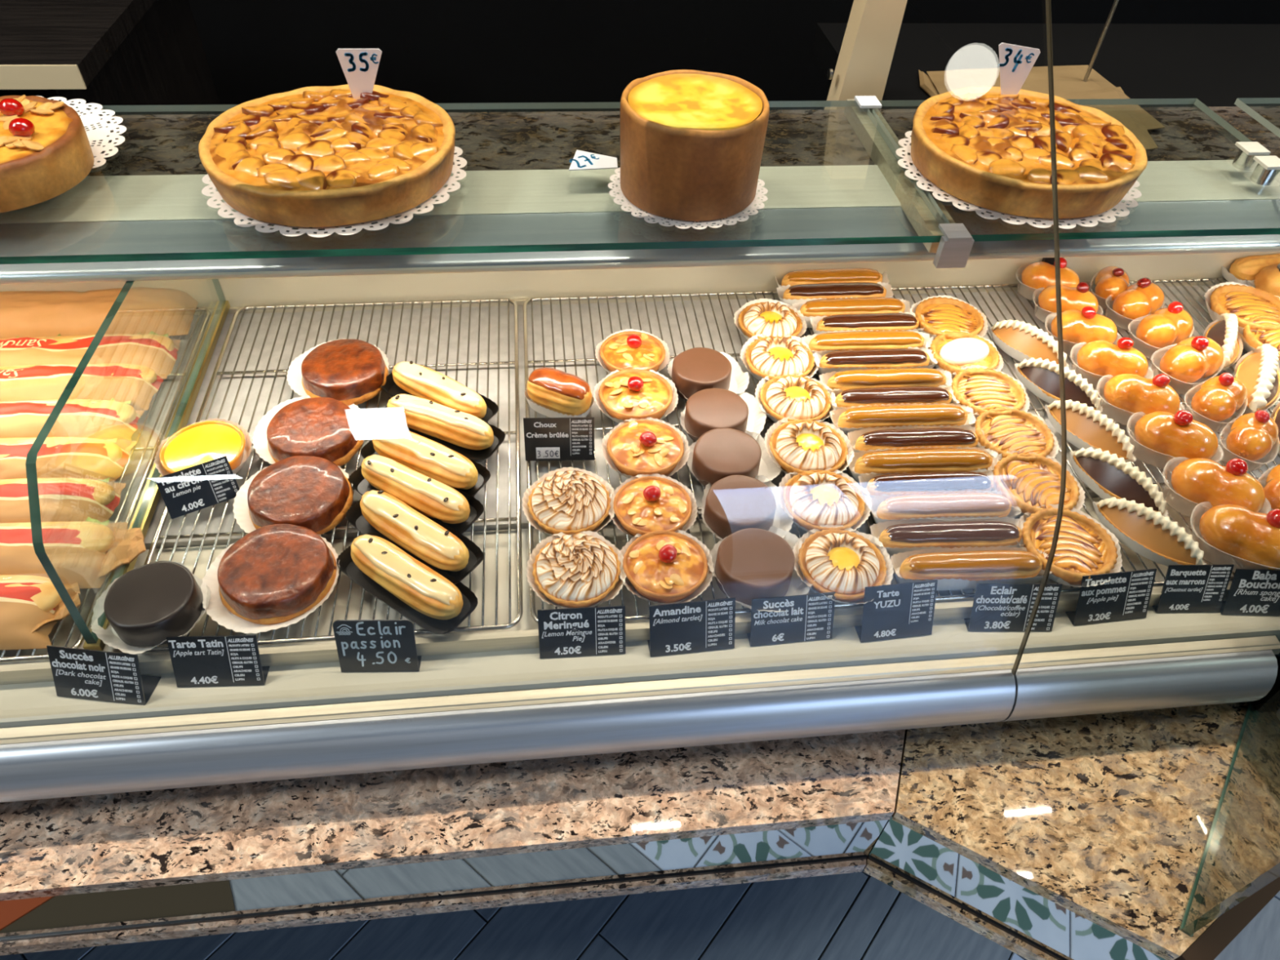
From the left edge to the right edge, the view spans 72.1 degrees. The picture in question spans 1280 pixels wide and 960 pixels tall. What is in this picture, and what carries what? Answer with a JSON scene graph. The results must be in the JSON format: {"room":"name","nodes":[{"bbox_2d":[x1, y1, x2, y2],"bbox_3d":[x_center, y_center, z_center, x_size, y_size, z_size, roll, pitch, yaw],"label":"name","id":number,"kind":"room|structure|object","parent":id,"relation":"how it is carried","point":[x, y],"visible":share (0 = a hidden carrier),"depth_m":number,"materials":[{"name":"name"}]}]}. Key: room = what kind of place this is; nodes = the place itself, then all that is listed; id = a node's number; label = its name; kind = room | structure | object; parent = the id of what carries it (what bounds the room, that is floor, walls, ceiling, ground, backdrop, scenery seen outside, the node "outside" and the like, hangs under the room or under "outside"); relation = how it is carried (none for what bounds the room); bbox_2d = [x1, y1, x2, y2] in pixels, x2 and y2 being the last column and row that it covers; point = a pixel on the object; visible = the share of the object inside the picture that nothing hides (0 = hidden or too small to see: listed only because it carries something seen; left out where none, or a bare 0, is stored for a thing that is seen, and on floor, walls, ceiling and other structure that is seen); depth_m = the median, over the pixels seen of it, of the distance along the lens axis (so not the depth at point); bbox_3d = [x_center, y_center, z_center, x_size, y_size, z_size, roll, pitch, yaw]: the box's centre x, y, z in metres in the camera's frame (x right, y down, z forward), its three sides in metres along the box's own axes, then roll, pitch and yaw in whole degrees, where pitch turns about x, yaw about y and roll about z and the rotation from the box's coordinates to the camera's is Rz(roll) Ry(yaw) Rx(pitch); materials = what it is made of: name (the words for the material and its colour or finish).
{"room":"food shop","nodes":[
{"label":"food shop","id":0,"kind":"room"},
{"bbox_2d":[0,871,1279,959],"bbox_3d":[0.134,1.170,1.242,6.800,0.101,6.400,-3,46,-6],"label":"floor","id":1,"kind":"structure","parent":0,"point":[851,916],"depth_m":1.54,"materials":[{"name":"grey tile"}]},
{"bbox_2d":[0,0,222,115],"bbox_3d":[-1.816,-0.605,2.053,1.663,1.050,0.924,-3,46,-6],"label":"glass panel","id":2,"kind":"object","parent":1,"relation":"on","point":[103,52],"depth_m":1.63,"materials":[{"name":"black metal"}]},
{"bbox_2d":[0,106,1279,959],"bbox_3d":[-0.210,0.274,1.223,3.200,1.146,0.997,-3,46,-6],"label":"countertop","id":3,"kind":"structure","parent":1,"relation":"on","point":[1078,837],"depth_m":0.87,"materials":[{"name":"brown stone"}]},
{"bbox_2d":[0,0,1279,802],"bbox_3d":[-0.169,-0.172,0.839,2.750,0.700,0.650,-3,46,-6],"label":"display case","id":4,"kind":"object","parent":3,"relation":"on","point":[479,697],"visible":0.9,"depth_m":0.91,"materials":[{"name":"metal"}]},
{"bbox_2d":[46,644,160,705],"bbox_3d":[-0.483,0.172,0.786,0.082,0.050,0.030,5,46,2],"label":"price tag","id":5,"kind":"object","parent":4,"relation":"on","point":[77,673],"visible":1,"depth_m":0.78,"materials":[{"name":"black"}]},
{"bbox_2d":[0,306,211,662],"bbox_3d":[-0.726,-0.025,0.964,0.378,0.006,0.543,-3,46,-6],"label":"wire tray","id":6,"kind":"object","parent":4,"relation":"on","point":[17,658],"visible":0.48,"depth_m":0.97,"materials":[{"name":"silver metal"}]},
{"bbox_2d":[0,574,62,650],"bbox_3d":[-0.709,0.122,0.797,0.346,0.029,0.089,-3,46,-6],"label":"sandwich","id":7,"kind":"object","parent":6,"relation":"on","point":[26,601],"visible":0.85,"depth_m":0.80,"materials":[{"name":"food"}]},
{"bbox_2d":[0,477,125,523],"bbox_3d":[-0.715,0.025,0.891,0.346,0.028,0.084,-2,46,-5],"label":"sandwich","id":8,"kind":"object","parent":6,"relation":"on","point":[60,499],"visible":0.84,"depth_m":0.89,"materials":[{"name":"food"}]},
{"bbox_2d":[0,516,128,589],"bbox_3d":[-0.689,0.070,0.847,0.345,0.030,0.091,-2,46,-5],"label":"sandwich","id":9,"kind":"object","parent":6,"relation":"on","point":[76,550],"visible":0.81,"depth_m":0.85,"materials":[{"name":"food"}]},
{"bbox_2d":[0,436,137,486],"bbox_3d":[-0.730,-0.018,0.932,0.346,0.027,0.083,-2,46,-5],"label":"sandwich","id":10,"kind":"object","parent":6,"relation":"on","point":[94,459],"visible":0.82,"depth_m":0.93,"materials":[{"name":"food"}]},
{"bbox_2d":[0,397,144,449],"bbox_3d":[-0.741,-0.064,0.974,0.346,0.030,0.084,-2,46,-5],"label":"sandwich","id":11,"kind":"object","parent":6,"relation":"on","point":[104,420],"visible":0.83,"depth_m":0.97,"materials":[{"name":"food"}]},
{"bbox_2d":[0,363,163,410],"bbox_3d":[-0.741,-0.110,1.020,0.346,0.029,0.086,-3,46,-6],"label":"sandwich","id":12,"kind":"object","parent":6,"relation":"on","point":[138,384],"visible":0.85,"depth_m":1.02,"materials":[{"name":"food"}]},
{"bbox_2d":[0,330,180,378],"bbox_3d":[-0.743,-0.151,1.059,0.346,0.029,0.085,-4,46,-6],"label":"sandwich","id":13,"kind":"object","parent":6,"relation":"on","point":[158,353],"visible":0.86,"depth_m":1.06,"materials":[{"name":"food"}]},
{"bbox_2d":[0,287,198,337],"bbox_3d":[-0.760,-0.216,1.114,0.365,0.038,0.090,-4,46,-6],"label":"sandwich","id":14,"kind":"object","parent":6,"relation":"on","point":[161,311],"visible":0.88,"depth_m":1.10,"materials":[{"name":"food"}]},
{"bbox_2d":[154,455,239,519],"bbox_3d":[-0.458,0.008,0.914,0.070,0.036,0.028,-22,51,-22],"label":"price tag","id":15,"kind":"object","parent":4,"relation":"on","point":[187,491],"visible":1,"depth_m":0.91,"materials":[{"name":"black"}]},
{"bbox_2d":[166,635,270,687],"bbox_3d":[-0.385,0.162,0.801,0.078,0.049,0.030,-1,46,-4],"label":"price tag","id":16,"kind":"object","parent":4,"relation":"on","point":[226,660],"visible":1,"depth_m":0.80,"materials":[{"name":"black"}]},
{"bbox_2d":[127,297,523,653],"bbox_3d":[-0.324,-0.045,1.005,0.371,0.006,0.543,-3,46,-6],"label":"wire tray","id":17,"kind":"object","parent":4,"relation":"on","point":[157,536],"visible":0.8,"depth_m":1.03,"materials":[{"name":"silver metal"}]},
{"bbox_2d":[90,560,211,653],"bbox_3d":[-0.456,0.113,0.816,0.097,0.034,0.097,25,50,20],"label":"chocolate cake","id":18,"kind":"object","parent":17,"relation":"on","point":[152,602],"visible":1,"depth_m":0.80,"materials":[{"name":"black food"}]},
{"bbox_2d":[154,417,252,475],"bbox_3d":[-0.474,-0.028,0.959,0.099,0.022,0.098,-3,46,-6],"label":"tartlet","id":19,"kind":"object","parent":17,"relation":"on","point":[202,442],"visible":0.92,"depth_m":0.96,"materials":[{"name":"yellow food"}]},
{"bbox_2d":[200,524,339,633],"bbox_3d":[-0.357,0.088,0.847,0.129,0.032,0.129,-3,46,-6],"label":"tarte tatin","id":20,"kind":"object","parent":17,"relation":"on","point":[273,576],"visible":1,"depth_m":0.83,"materials":[{"name":"brown food"}]},
{"bbox_2d":[232,455,353,535],"bbox_3d":[-0.364,0.012,0.920,0.121,0.032,0.121,-3,46,-6],"label":"tarte tatin","id":21,"kind":"object","parent":17,"relation":"on","point":[314,493],"visible":0.86,"depth_m":0.90,"materials":[{"name":"brown food"}]},
{"bbox_2d":[252,395,366,466],"bbox_3d":[-0.374,-0.062,0.991,0.125,0.032,0.129,-3,46,-6],"label":"tarte tatin","id":22,"kind":"object","parent":17,"relation":"on","point":[331,429],"visible":0.91,"depth_m":0.97,"materials":[{"name":"brown food"}]},
{"bbox_2d":[286,338,389,405],"bbox_3d":[-0.367,-0.139,1.066,0.122,0.032,0.126,-3,46,-6],"label":"tarte tatin","id":23,"kind":"object","parent":17,"relation":"on","point":[349,371],"visible":0.94,"depth_m":1.04,"materials":[{"name":"brown food"}]},
{"bbox_2d":[336,532,478,634],"bbox_3d":[-0.226,0.092,0.847,0.153,0.036,0.061,28,51,22],"label":"passion eclair","id":24,"kind":"object","parent":17,"relation":"on","point":[425,594],"visible":1,"depth_m":0.84,"materials":[{"name":"beige food"}]},
{"bbox_2d":[346,488,484,584],"bbox_3d":[-0.229,0.050,0.887,0.158,0.036,0.061,29,51,23],"label":"passion eclair","id":25,"kind":"object","parent":17,"relation":"on","point":[429,539],"visible":0.94,"depth_m":0.88,"materials":[{"name":"beige food"}]},
{"bbox_2d":[347,454,484,536],"bbox_3d":[-0.238,0.009,0.926,0.155,0.036,0.061,24,50,19],"label":"passion eclair","id":26,"kind":"object","parent":17,"relation":"on","point":[427,495],"visible":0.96,"depth_m":0.91,"materials":[{"name":"beige food"}]},
{"bbox_2d":[360,426,490,500],"bbox_3d":[-0.235,-0.024,0.958,0.150,0.036,0.061,22,49,18],"label":"passion eclair","id":27,"kind":"object","parent":17,"relation":"on","point":[428,457],"visible":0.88,"depth_m":0.95,"materials":[{"name":"beige food"}]},
{"bbox_2d":[381,360,498,422],"bbox_3d":[-0.238,-0.105,1.037,0.151,0.036,0.061,25,50,20],"label":"passion eclair","id":28,"kind":"object","parent":17,"relation":"on","point":[410,378],"visible":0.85,"depth_m":1.03,"materials":[{"name":"beige food"}]},
{"bbox_2d":[375,394,505,462],"bbox_3d":[-0.228,-0.066,0.999,0.152,0.036,0.061,19,48,15],"label":"passion eclair","id":29,"kind":"object","parent":17,"relation":"on","point":[464,433],"visible":0.95,"depth_m":0.99,"materials":[{"name":"beige food"}]},
{"bbox_2d":[333,619,421,671],"bbox_3d":[-0.243,0.149,0.814,0.072,0.060,0.030,0,46,-3],"label":"price tag","id":30,"kind":"object","parent":4,"relation":"on","point":[362,645],"visible":1,"depth_m":0.81,"materials":[{"name":"black"}]},
{"bbox_2d":[0,100,944,264],"bbox_3d":[-0.624,-0.329,0.951,1.883,0.008,0.337,-3,46,-6],"label":"glass shelf","id":31,"kind":"object","parent":4,"relation":"on","point":[912,239],"visible":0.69,"depth_m":0.90,"materials":[{"name":"grey"}]},
{"bbox_2d":[35,95,126,168],"bbox_3d":[-0.721,-0.368,0.975,0.277,0.002,0.279,-3,46,-6],"label":"doily","id":32,"kind":"object","parent":31,"relation":"on","point":[98,134],"visible":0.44,"depth_m":1.02,"materials":[{"name":"white"}]},
{"bbox_2d":[0,94,93,213],"bbox_3d":[-0.676,-0.347,0.912,0.184,0.064,0.184,-22,51,-23],"label":"tart","id":33,"kind":"object","parent":32,"relation":"on","point":[46,152],"visible":1,"depth_m":0.90,"materials":[{"name":"brown food"}]},
{"bbox_2d":[201,146,466,237],"bbox_3d":[-0.333,-0.341,0.970,0.280,0.002,0.282,15,47,11],"label":"doily","id":34,"kind":"object","parent":31,"relation":"on","point":[206,191],"visible":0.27,"depth_m":0.90,"materials":[{"name":"white"}]},
{"bbox_2d":[198,84,455,226],"bbox_3d":[-0.332,-0.359,0.951,0.263,0.049,0.263,-7,47,-10],"label":"pie","id":35,"kind":"object","parent":34,"relation":"on","point":[308,156],"visible":1,"depth_m":0.91,"materials":[{"name":"food"}]},
{"bbox_2d":[608,167,767,229],"bbox_3d":[0.053,-0.323,0.972,0.177,0.002,0.176,-26,53,-26],"label":"doily","id":36,"kind":"object","parent":31,"relation":"on","point":[657,219],"visible":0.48,"depth_m":0.94,"materials":[{"name":"white"}]},
{"bbox_2d":[620,69,769,221],"bbox_3d":[0.055,-0.358,0.936,0.153,0.100,0.153,-3,46,-6],"label":"cheesecake","id":37,"kind":"object","parent":36,"relation":"on","point":[692,141],"visible":1,"depth_m":0.90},
{"bbox_2d":[537,605,625,658],"bbox_3d":[-0.055,0.142,0.838,0.082,0.049,0.030,-2,46,-5],"label":"price tag","id":38,"kind":"object","parent":4,"relation":"on","point":[595,630],"visible":1,"depth_m":0.83,"materials":[{"name":"black"}]},
{"bbox_2d":[647,597,735,657],"bbox_3d":[0.050,0.139,0.845,0.083,0.052,0.030,-5,46,-7],"label":"price tag","id":39,"kind":"object","parent":4,"relation":"on","point":[689,627],"visible":1,"depth_m":0.84,"materials":[{"name":"black"}]},
{"bbox_2d":[522,290,899,623],"bbox_3d":[0.053,-0.064,1.043,0.374,0.006,0.543,-3,46,-6],"label":"wire tray","id":40,"kind":"object","parent":4,"relation":"on","point":[531,540],"visible":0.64,"depth_m":1.14,"materials":[{"name":"silver metal"}]},
{"bbox_2d":[523,417,594,461],"bbox_3d":[-0.089,-0.051,0.979,0.077,0.055,0.030,-1,46,-4],"label":"price tag","id":41,"kind":"object","parent":40,"relation":"on","point":[559,438],"visible":1,"depth_m":0.97,"materials":[{"name":"black"}]},
{"bbox_2d":[524,367,594,417],"bbox_3d":[-0.095,-0.104,1.037,0.084,0.046,0.052,21,48,16],"label":"creme brulee choux","id":42,"kind":"object","parent":40,"relation":"on","point":[552,393],"visible":0.98,"depth_m":1.02,"materials":[{"name":"brown food"}]},
{"bbox_2d":[521,466,615,537],"bbox_3d":[-0.074,0.021,0.920,0.099,0.042,0.099,13,47,9],"label":"tart","id":43,"kind":"object","parent":40,"relation":"on","point":[566,500],"visible":1,"depth_m":0.91,"materials":[{"name":"beige food"}]},
{"bbox_2d":[526,530,626,608],"bbox_3d":[-0.062,0.085,0.859,0.099,0.042,0.099,31,52,24],"label":"tart","id":44,"kind":"object","parent":40,"relation":"on","point":[582,569],"visible":1,"depth_m":0.85,"materials":[{"name":"beige food"}]},
{"bbox_2d":[595,328,670,373],"bbox_3d":[-0.009,-0.161,1.101,0.095,0.039,0.094,29,51,23],"label":"tartlet","id":45,"kind":"object","parent":40,"relation":"on","point":[633,348],"visible":0.99,"depth_m":1.09,"materials":[{"name":"orange food"}]},
{"bbox_2d":[593,366,678,423],"bbox_3d":[-0.005,-0.103,1.043,0.101,0.042,0.102,0,46,-3],"label":"tartlet","id":46,"kind":"object","parent":40,"relation":"on","point":[623,395],"visible":0.97,"depth_m":1.03,"materials":[{"name":"orange food"}]},
{"bbox_2d":[600,417,689,478],"bbox_3d":[0.006,-0.038,0.982,0.099,0.041,0.100,33,53,26],"label":"tartlet","id":47,"kind":"object","parent":40,"relation":"on","point":[634,447],"visible":0.99,"depth_m":0.97,"materials":[{"name":"orange food"}]},
{"bbox_2d":[608,473,697,537],"bbox_3d":[0.013,0.026,0.921,0.095,0.039,0.095,-6,47,-9],"label":"tartlet","id":48,"kind":"object","parent":40,"relation":"on","point":[644,504],"visible":0.99,"depth_m":0.92,"materials":[{"name":"orange food"}]},
{"bbox_2d":[617,528,714,604],"bbox_3d":[0.025,0.082,0.868,0.097,0.040,0.096,3,46,0],"label":"tartlet","id":49,"kind":"object","parent":40,"relation":"on","point":[668,567],"visible":0.99,"depth_m":0.86,"materials":[{"name":"orange food"}]},
{"bbox_2d":[666,346,749,399],"bbox_3d":[0.084,-0.134,1.083,0.099,0.034,0.099,-3,46,-6],"label":"chocolate cake","id":50,"kind":"object","parent":40,"relation":"on","point":[692,371],"visible":0.88,"depth_m":1.06,"materials":[{"name":"brown food"}]},
{"bbox_2d":[680,388,766,441],"bbox_3d":[0.098,-0.078,1.030,0.098,0.034,0.098,16,47,13],"label":"chocolate cake","id":51,"kind":"object","parent":40,"relation":"on","point":[706,410],"visible":0.77,"depth_m":1.01,"materials":[{"name":"brown food"}]},
{"bbox_2d":[687,427,781,486],"bbox_3d":[0.105,-0.027,0.981,0.100,0.034,0.100,-22,51,-23],"label":"chocolate cake","id":52,"kind":"object","parent":40,"relation":"on","point":[717,454],"visible":0.84,"depth_m":0.96,"materials":[{"name":"brown food"}]},
{"bbox_2d":[701,475,794,540],"bbox_3d":[0.114,0.026,0.930,0.100,0.034,0.100,-3,46,-6],"label":"chocolate cake","id":53,"kind":"object","parent":40,"relation":"on","point":[732,504],"visible":0.9,"depth_m":0.91,"materials":[{"name":"brown food"}]},
{"bbox_2d":[707,526,814,612],"bbox_3d":[0.123,0.082,0.877,0.103,0.034,0.103,35,54,27],"label":"chocolate cake","id":54,"kind":"object","parent":40,"relation":"on","point":[749,564],"visible":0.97,"depth_m":0.86,"materials":[{"name":"brown food"}]},
{"bbox_2d":[740,333,819,382],"bbox_3d":[0.176,-0.154,1.107,0.100,0.035,0.100,-2,46,-5],"label":"tart","id":55,"kind":"object","parent":40,"relation":"on","point":[777,356],"visible":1,"depth_m":1.10,"materials":[{"name":"white food"}]},
{"bbox_2d":[755,372,836,424],"bbox_3d":[0.187,-0.098,1.054,0.098,0.033,0.099,36,54,27],"label":"tart","id":56,"kind":"object","parent":40,"relation":"on","point":[802,397],"visible":0.99,"depth_m":1.05,"materials":[{"name":"white food"}]},
{"bbox_2d":[764,415,854,475],"bbox_3d":[0.191,-0.038,0.995,0.102,0.035,0.102,-13,48,-15],"label":"tart","id":57,"kind":"object","parent":40,"relation":"on","point":[806,446],"visible":1,"depth_m":0.99,"materials":[{"name":"beige food"}]},
{"bbox_2d":[777,466,871,533],"bbox_3d":[0.196,0.020,0.939,0.101,0.035,0.101,27,50,21],"label":"tart","id":58,"kind":"object","parent":40,"relation":"on","point":[816,499],"visible":1,"depth_m":0.93,"materials":[{"name":"beige food"}]},
{"bbox_2d":[792,524,893,604],"bbox_3d":[0.202,0.083,0.880,0.101,0.034,0.101,2,46,-1],"label":"tart","id":59,"kind":"object","parent":40,"relation":"on","point":[846,563],"visible":1,"depth_m":0.87,"materials":[{"name":"white food"}]},
{"bbox_2d":[746,591,835,646],"bbox_3d":[0.148,0.133,0.858,0.083,0.049,0.030,-4,46,-7],"label":"price tag","id":60,"kind":"object","parent":4,"relation":"on","point":[806,617],"visible":1,"depth_m":0.85,"materials":[{"name":"black"}]},
{"bbox_2d":[854,579,937,642],"bbox_3d":[0.253,0.127,0.863,0.074,0.057,0.030,-5,46,-8],"label":"price tag","id":61,"kind":"object","parent":4,"relation":"on","point":[903,610],"visible":1,"depth_m":0.86,"materials":[{"name":"black"}]},
{"bbox_2d":[824,0,973,268],"bbox_3d":[0.316,-0.416,1.063,0.079,0.246,0.441,-3,46,-6],"label":"shelf bracket","id":62,"kind":"object","parent":4,"relation":"attached to","point":[860,75],"visible":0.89,"depth_m":1.13,"materials":[{"name":"metal"}]},
{"bbox_2d":[964,583,1062,631],"bbox_3d":[0.372,0.125,0.877,0.085,0.050,0.030,1,46,-3],"label":"price tag","id":63,"kind":"object","parent":4,"relation":"on","point":[996,606],"visible":0.8,"depth_m":0.87,"materials":[{"name":"black"}]},
{"bbox_2d":[807,283,1251,600],"bbox_3d":[0.430,-0.083,1.081,0.370,0.006,0.543,-3,46,-6],"label":"wire tray","id":64,"kind":"object","parent":4,"relation":"on","point":[1067,589],"visible":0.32,"depth_m":1.08,"materials":[{"name":"silver metal"}]},
{"bbox_2d":[818,367,952,396],"bbox_3d":[0.303,-0.121,1.083,0.168,0.034,0.040,-2,46,-5],"label":"coffee eclair","id":65,"kind":"object","parent":64,"relation":"on","point":[879,377],"visible":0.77,"depth_m":1.07,"materials":[{"name":"orange food"}]},
{"bbox_2d":[829,403,976,439],"bbox_3d":[0.309,-0.073,1.036,0.174,0.034,0.040,-2,46,-5],"label":"coffee eclair","id":66,"kind":"object","parent":64,"relation":"on","point":[882,417],"visible":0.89,"depth_m":1.02,"materials":[{"name":"orange food"}]},
{"bbox_2d":[847,424,985,453],"bbox_3d":[0.318,-0.045,1.011,0.162,0.031,0.040,-2,46,-5],"label":"chocolate eclair","id":67,"kind":"object","parent":64,"relation":"on","point":[955,436],"visible":0.77,"depth_m":1.00,"materials":[{"name":"brown food"}]},
{"bbox_2d":[845,446,999,483],"bbox_3d":[0.317,-0.019,0.985,0.176,0.034,0.040,-2,46,-5],"label":"coffee eclair","id":68,"kind":"object","parent":64,"relation":"on","point":[960,459],"visible":0.82,"depth_m":0.97,"materials":[{"name":"orange food"}]},
{"bbox_2d":[857,467,1000,502],"bbox_3d":[0.317,0.006,0.963,0.159,0.031,0.040,-2,46,-5],"label":"chocolate eclair","id":69,"kind":"object","parent":64,"relation":"on","point":[892,484],"visible":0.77,"depth_m":0.95,"materials":[{"name":"food"}]},
{"bbox_2d":[867,489,1021,524],"bbox_3d":[0.324,0.029,0.938,0.164,0.034,0.040,-1,46,-4],"label":"coffee eclair","id":70,"kind":"object","parent":64,"relation":"on","point":[986,503],"visible":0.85,"depth_m":0.92,"materials":[{"name":"brown food"}]},
{"bbox_2d":[910,294,987,340],"bbox_3d":[0.413,-0.211,1.183,0.103,0.023,0.104,33,53,26],"label":"tartlet","id":71,"kind":"object","parent":64,"relation":"on","point":[949,313],"visible":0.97,"depth_m":1.18,"materials":[{"name":"orange food"}]},
{"bbox_2d":[870,515,1033,557],"bbox_3d":[0.322,0.057,0.913,0.170,0.031,0.040,-1,46,-4],"label":"chocolate eclair","id":72,"kind":"object","parent":64,"relation":"on","point":[897,537],"visible":0.86,"depth_m":0.90,"materials":[{"name":"brown food"}]},
{"bbox_2d":[890,546,1052,590],"bbox_3d":[0.332,0.086,0.884,0.163,0.034,0.040,-1,46,-4],"label":"coffee eclair","id":73,"kind":"object","parent":64,"relation":"on","point":[962,568],"visible":0.95,"depth_m":0.87,"materials":[{"name":"orange food"}]},
{"bbox_2d":[946,364,1030,418],"bbox_3d":[0.424,-0.102,1.078,0.101,0.023,0.101,-4,46,-7],"label":"tartlet","id":74,"kind":"object","parent":64,"relation":"on","point":[996,388],"visible":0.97,"depth_m":1.07,"materials":[{"name":"orange food"}]},
{"bbox_2d":[968,404,1058,462],"bbox_3d":[0.434,-0.048,1.026,0.102,0.023,0.102,34,54,27],"label":"tartlet","id":75,"kind":"object","parent":64,"relation":"on","point":[1023,431],"visible":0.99,"depth_m":1.02,"materials":[{"name":"orange food"}]},
{"bbox_2d":[986,450,1084,519],"bbox_3d":[0.434,0.009,0.971,0.104,0.024,0.105,19,48,15],"label":"tartlet","id":76,"kind":"object","parent":64,"relation":"on","point":[1036,483],"visible":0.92,"depth_m":0.96,"materials":[{"name":"orange food"}]},
{"bbox_2d":[1013,357,1102,412],"bbox_3d":[0.518,-0.121,1.087,0.045,0.044,0.120,-34,56,-30],"label":"pastry","id":77,"kind":"object","parent":64,"relation":"on","point":[1041,377],"visible":0.8,"depth_m":1.08,"materials":[{"name":"brown food"}]},
{"bbox_2d":[1016,503,1122,586],"bbox_3d":[0.441,0.070,0.911,0.108,0.024,0.107,-16,49,-17],"label":"tartlet","id":78,"kind":"object","parent":64,"relation":"on","point":[1085,547],"visible":0.94,"depth_m":0.90,"materials":[{"name":"orange food"}]},
{"bbox_2d":[1044,400,1136,462],"bbox_3d":[0.529,-0.063,1.031,0.045,0.044,0.121,-28,53,-27],"label":"pastry","id":79,"kind":"object","parent":64,"relation":"on","point":[1086,428],"visible":0.88,"depth_m":1.02,"materials":[{"name":"brown food"}]},
{"bbox_2d":[1069,447,1168,516],"bbox_3d":[0.531,-0.003,0.973,0.046,0.044,0.122,-28,54,-27],"label":"pastry","id":80,"kind":"object","parent":64,"relation":"on","point":[1108,476],"visible":0.89,"depth_m":0.97,"materials":[{"name":"brown food"}]},
{"bbox_2d":[1102,373,1180,420],"bbox_3d":[0.606,-0.103,1.061,0.101,0.062,0.069,24,50,19],"label":"rum baba","id":81,"kind":"object","parent":64,"relation":"on","point":[1135,396],"visible":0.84,"depth_m":1.05,"materials":[{"name":"orange food"}]},
{"bbox_2d":[1093,497,1205,566],"bbox_3d":[0.536,0.051,0.921,0.047,0.044,0.125,-33,56,-30],"label":"pastry","id":82,"kind":"object","parent":64,"relation":"on","point":[1149,534],"visible":0.98,"depth_m":0.91,"materials":[{"name":"brown food"}]},
{"bbox_2d":[1133,409,1217,464],"bbox_3d":[0.617,-0.052,1.011,0.104,0.064,0.071,25,50,20],"label":"rum baba","id":83,"kind":"object","parent":64,"relation":"on","point":[1177,437],"visible":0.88,"depth_m":0.99,"materials":[{"name":"orange food"}]},
{"bbox_2d":[1170,457,1265,512],"bbox_3d":[0.628,0.005,0.954,0.109,0.067,0.074,28,51,22],"label":"rum baba","id":84,"kind":"object","parent":64,"relation":"on","point":[1205,483],"visible":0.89,"depth_m":0.94,"materials":[{"name":"orange food"}]},
{"bbox_2d":[1198,503,1279,569],"bbox_3d":[0.629,0.054,0.906,0.110,0.068,0.075,26,50,21],"label":"rum baba","id":85,"kind":"object","parent":64,"relation":"on","point":[1251,538],"visible":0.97,"depth_m":0.89,"materials":[{"name":"orange food"}]},
{"bbox_2d":[868,97,1279,241],"bbox_3d":[0.549,-0.388,1.070,0.466,0.008,0.337,-3,46,-6],"label":"glass shelf","id":86,"kind":"object","parent":4,"relation":"on","point":[1020,237],"visible":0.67,"depth_m":0.96,"materials":[{"name":"grey"}]},
{"bbox_2d":[895,130,1141,228],"bbox_3d":[0.443,-0.368,1.037,0.280,0.002,0.278,-26,53,-26],"label":"doily","id":87,"kind":"object","parent":86,"relation":"on","point":[936,190],"visible":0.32,"depth_m":0.97,"materials":[{"name":"white"}]},
{"bbox_2d":[911,86,1147,218],"bbox_3d":[0.444,-0.386,1.018,0.259,0.050,0.260,10,46,7],"label":"pie","id":88,"kind":"object","parent":87,"relation":"on","point":[984,147],"visible":0.97,"depth_m":0.97,"materials":[{"name":"food"}]},
{"bbox_2d":[1065,568,1156,625],"bbox_3d":[0.478,0.116,0.889,0.080,0.053,0.030,-5,46,-7],"label":"price tag","id":89,"kind":"object","parent":4,"relation":"on","point":[1127,594],"visible":1,"depth_m":0.89,"materials":[{"name":"black"}]},
{"bbox_2d":[1084,277,1279,512],"bbox_3d":[0.805,-0.102,1.119,0.371,0.006,0.543,-3,46,-6],"label":"wire tray","id":90,"kind":"object","parent":4,"relation":"on","point":[1212,280],"visible":0.22,"depth_m":1.21,"materials":[{"name":"silver metal"}]},
{"bbox_2d":[1204,281,1279,336],"bbox_3d":[0.845,-0.233,1.223,0.120,0.027,0.119,-14,48,-15],"label":"tartlet","id":91,"kind":"object","parent":90,"relation":"on","point":[1245,301],"visible":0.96,"depth_m":1.22,"materials":[{"name":"orange food"}]},
{"bbox_2d":[1152,564,1234,613],"bbox_3d":[0.567,0.109,0.902,0.068,0.051,0.030,0,46,-3],"label":"price tag","id":92,"kind":"object","parent":4,"relation":"on","point":[1186,588],"visible":1,"depth_m":0.90,"materials":[{"name":"black"}]},
{"bbox_2d":[1219,568,1279,616],"bbox_3d":[0.650,0.116,0.904,0.095,0.054,0.033,2,46,-1],"label":"price tag","id":93,"kind":"object","parent":4,"relation":"on","point":[1252,592],"visible":1,"depth_m":0.90,"materials":[{"name":"black"}]},
{"bbox_2d":[926,65,1164,129],"bbox_3d":[0.554,-0.524,1.224,0.296,0.006,0.276,-3,46,-6],"label":"cardboard box","id":94,"kind":"object","parent":3,"relation":"on","point":[1067,78],"visible":0.38,"depth_m":1.27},
{"bbox_2d":[1178,652,1279,937],"bbox_3d":[0.611,0.141,0.758,0.388,0.440,0.104,-33,56,-30],"label":"panel","id":95,"kind":"object","parent":3,"relation":"on","point":[1270,702],"visible":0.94,"depth_m":0.88,"materials":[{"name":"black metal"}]},
{"bbox_2d":[812,22,1279,109],"bbox_3d":[0.897,-0.264,1.801,1.230,1.144,0.332,-3,46,-6],"label":"wall","id":96,"kind":"structure","parent":1,"relation":"on","point":[1215,64],"depth_m":1.39,"materials":[{"name":"paint"}]},
{"bbox_2d":[188,0,1279,112],"bbox_3d":[-0.143,-2.344,2.256,6.800,3.500,0.100,-3,46,-6],"label":"wall","id":97,"kind":"structure","parent":0,"point":[436,51],"depth_m":3.05,"materials":[{"name":"paint"}]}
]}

